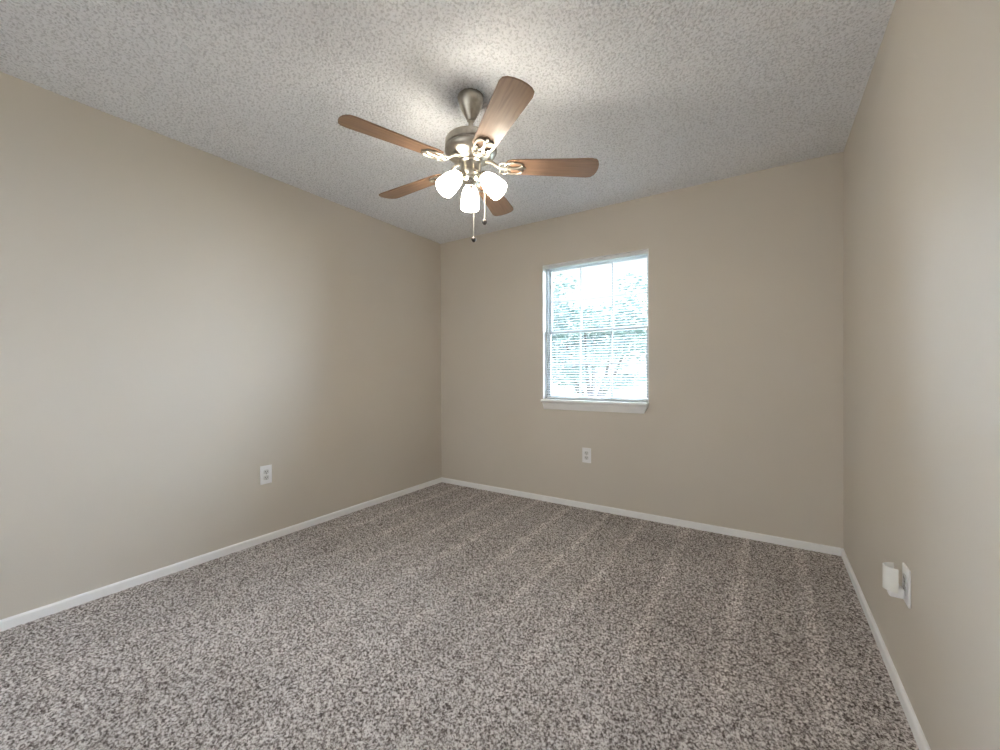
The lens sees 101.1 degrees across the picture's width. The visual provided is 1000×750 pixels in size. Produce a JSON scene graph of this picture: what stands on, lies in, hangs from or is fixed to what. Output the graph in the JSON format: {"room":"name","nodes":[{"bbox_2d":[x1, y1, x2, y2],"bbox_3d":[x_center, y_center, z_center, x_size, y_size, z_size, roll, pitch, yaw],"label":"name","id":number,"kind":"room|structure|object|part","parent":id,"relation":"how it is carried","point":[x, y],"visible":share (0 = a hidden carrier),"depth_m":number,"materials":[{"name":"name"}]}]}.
{"room":"empty bedroom","nodes":[
{"label":"empty bedroom","id":0,"kind":"room"},
{"bbox_2d":[0,72,441,619],"bbox_3d":[-1.754,-0.112,2.580,0.130,2.560,4.278,0,0,33],"label":"wall","id":1,"kind":"structure","parent":0,"point":[179,321],"depth_m":2.33,"materials":[{"name":"beige paint"}]},
{"bbox_2d":[0,477,441,631],"bbox_3d":[-1.690,1.102,2.547,0.012,0.073,4.018,0,0,33],"label":"baseboard","id":2,"kind":"structure","parent":1,"relation":"attached to","point":[28,616],"depth_m":2.33,"materials":[{"name":"white paint"}]},
{"bbox_2d":[260,465,271,484],"bbox_3d":[-1.563,0.666,2.747,0.009,0.122,0.076,0,0,33],"label":"wall outlet","id":3,"kind":"object","parent":1,"relation":"attached to","point":[265,471],"visible":1,"depth_m":2.74,"materials":[{"name":"white plastic"}]},
{"bbox_2d":[0,0,895,243],"bbox_3d":[-0.363,-1.333,1.667,3.239,0.010,4.058,0,0,33],"label":"ceiling","id":4,"kind":"structure","parent":0,"point":[666,95],"depth_m":1.85,"materials":[{"name":"white paint"}]},
{"bbox_2d":[338,76,598,241],"bbox_3d":[-0.180,-0.993,2.000,1.152,0.685,1.200,0,0,33],"label":"ceiling fan","id":5,"kind":"object","parent":4,"relation":"hanging from","point":[470,147],"visible":1,"depth_m":1.91,"materials":[{"name":"brown wood"}]},
{"bbox_3d":[-0.446,-0.998,1.732,0.450,0.006,0.132,0,11,-38],"label":"fan blade","id":6,"kind":"part","parent":5,"relation":"part of","materials":[{"name":"brown wood"}]},
{"bbox_3d":[-0.463,-1.000,2.191,0.450,0.006,0.132,0,11,34],"label":"fan blade","id":7,"kind":"part","parent":5,"relation":"part of","materials":[{"name":"brown wood"}]},
{"bbox_3d":[-0.237,-0.888,1.905,0.101,0.129,0.125,0,0,33],"label":"lamp shade","id":8,"kind":"part","parent":5,"relation":"part of","materials":[{"name":"white glass"}]},
{"bbox_3d":[-0.151,-0.889,2.090,0.093,0.129,0.127,0,0,-10],"label":"lamp shade","id":9,"kind":"part","parent":5,"relation":"part of","materials":[{"name":"white glass"}]},
{"bbox_3d":[-0.129,-0.801,2.016,0.003,0.250,0.003,0,0,33],"label":"pull chain","id":10,"kind":"part","parent":5,"relation":"part of","materials":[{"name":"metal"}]},
{"bbox_3d":[-0.029,-0.889,1.929,0.127,0.129,0.095,0,0,33],"label":"lamp shade","id":11,"kind":"part","parent":5,"relation":"part of","materials":[{"name":"white glass"}]},
{"bbox_3d":[-0.032,-1.003,2.348,0.132,0.006,0.450,-12,-3,16],"label":"fan blade","id":12,"kind":"part","parent":5,"relation":"part of","materials":[{"name":"brown wood"}]},
{"bbox_3d":[-0.006,-0.999,1.606,0.132,0.006,0.450,11,-4,-20],"label":"fan blade","id":13,"kind":"part","parent":5,"relation":"part of","materials":[{"name":"brown wood"}]},
{"bbox_3d":[0.251,-1.002,1.986,0.450,0.006,0.132,0,-11,-2],"label":"fan blade","id":14,"kind":"part","parent":5,"relation":"part of","materials":[{"name":"brown wood"}]},
{"bbox_2d":[0,482,918,749],"bbox_3d":[-0.353,1.111,1.679,3.239,0.015,4.058,0,0,33],"label":"floor","id":15,"kind":"structure","parent":0,"point":[440,616],"depth_m":1.66,"materials":[{"name":"carpet"}]},
{"bbox_2d":[441,152,842,547],"bbox_3d":[0.771,-0.126,3.413,3.199,2.560,0.130,0,0,33],"label":"wall","id":16,"kind":"structure","parent":0,"point":[741,426],"depth_m":2.94,"materials":[{"name":"beige paint"}]},
{"bbox_2d":[582,448,590,462],"bbox_3d":[0.711,0.659,3.375,0.076,0.122,0.009,0,0,33],"label":"wall outlet","id":17,"kind":"object","parent":16,"relation":"attached to","point":[586,452],"visible":1,"depth_m":3.37,"materials":[{"name":"white plastic"}]},
{"bbox_2d":[541,248,648,413],"bbox_3d":[0.771,-0.331,3.383,0.894,1.250,0.178,0,0,33],"label":"window","id":18,"kind":"structure","parent":16,"relation":"in","point":[639,407],"depth_m":3.44,"materials":[{"name":"white paint"}]},
{"bbox_3d":[0.773,0.221,3.386,0.893,0.022,0.178,0,0,33],"label":"sill","id":19,"kind":"part","parent":18,"relation":"part of","materials":[{"name":"white paint"}]},
{"bbox_2d":[545,250,647,401],"bbox_3d":[0.768,-0.373,3.379,0.874,1.155,0.027,0,0,33],"label":"window blind","id":20,"kind":"object","parent":18,"relation":"attached to","point":[644,252],"visible":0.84,"depth_m":3.35,"materials":[{"name":"white plastic"}]},
{"bbox_3d":[0.770,0.197,3.381,0.870,0.014,0.024,0,0,33],"label":"rail","id":21,"kind":"part","parent":20,"relation":"part of","materials":[{"name":"white plastic"}]},
{"bbox_3d":[0.796,-0.097,3.422,0.856,0.584,0.024,0,0,33],"label":"sash","id":22,"kind":"part","parent":18,"relation":"part of","materials":[{"name":"glass"}]},
{"bbox_3d":[0.810,-0.649,3.443,0.856,0.576,0.024,0,0,33],"label":"sash","id":23,"kind":"part","parent":18,"relation":"part of","materials":[{"name":"glass"}]},
{"bbox_2d":[442,477,840,555],"bbox_3d":[0.737,1.088,3.359,3.175,0.073,0.012,0,0,33],"label":"baseboard","id":24,"kind":"structure","parent":16,"relation":"attached to","point":[804,545],"depth_m":3.03,"materials":[{"name":"white paint"}]},
{"bbox_2d":[843,0,999,749],"bbox_3d":[1.038,-0.114,0.767,0.130,2.560,4.278,0,0,33],"label":"wall","id":25,"kind":"structure","parent":0,"point":[921,153],"depth_m":1.14,"materials":[{"name":"beige paint"}]},
{"bbox_2d":[841,548,930,749],"bbox_3d":[0.983,1.099,0.811,0.012,0.073,4.018,0,0,33],"label":"baseboard","id":26,"kind":"structure","parent":25,"relation":"attached to","point":[914,724],"depth_m":1.51,"materials":[{"name":"white paint"}]},
{"bbox_2d":[902,562,910,608],"bbox_3d":[1.337,0.692,1.355,0.009,0.122,0.076,0,0,33],"label":"wall outlet","id":27,"kind":"object","parent":25,"relation":"attached to","point":[906,573],"visible":0.94,"depth_m":1.34,"materials":[{"name":"white plastic"}]},
{"bbox_2d":[882,562,904,598],"bbox_3d":[1.313,0.686,1.370,0.054,0.100,0.054,0,0,-12],"label":"night light","id":28,"kind":"object","parent":27,"relation":"attached to","point":[890,579],"visible":1,"depth_m":1.36,"materials":[{"name":"white plastic"}]},
{"bbox_3d":[1.303,0.675,1.377,0.034,0.078,0.060,0,0,33],"label":"lamp shade","id":29,"kind":"part","parent":28,"relation":"part of","materials":[{"name":"white plastic"}]},
{"bbox_2d":[903,573,906,583],"bbox_3d":[1.335,0.672,1.356,0.003,0.029,0.034,0,0,33],"label":"receptacle","id":30,"kind":"object","parent":27,"relation":"attached to","point":[904,574],"depth_m":1.35,"materials":[{"name":"plastic"}]},
{"label":"outside","id":31,"kind":"structure","parent":0,"visible":0},
{"bbox_3d":[7.913,3.942,39.732,90.000,0.300,64.782,0,0,33],"label":"ground","id":32,"kind":"structure","parent":31,"visible":0},
{"bbox_2d":[552,302,607,392],"bbox_3d":[1.466,-0.040,21.671,8.298,7.887,4.084,0,0,33],"label":"tree","id":33,"kind":"object","parent":32,"relation":"on","point":[573,337],"visible":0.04,"depth_m":20.19,"materials":[{"name":"green plant"}]},
{"bbox_2d":[552,272,646,395],"bbox_3d":[2.239,0.567,11.193,5.772,6.780,3.410,0,0,33],"label":"tree","id":34,"kind":"object","parent":32,"relation":"on","point":[639,338],"visible":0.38,"depth_m":10.52,"materials":[{"name":"green plant"}]},
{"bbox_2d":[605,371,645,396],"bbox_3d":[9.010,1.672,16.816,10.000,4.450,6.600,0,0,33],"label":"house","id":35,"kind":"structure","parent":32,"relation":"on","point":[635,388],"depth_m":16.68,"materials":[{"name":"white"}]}
]}

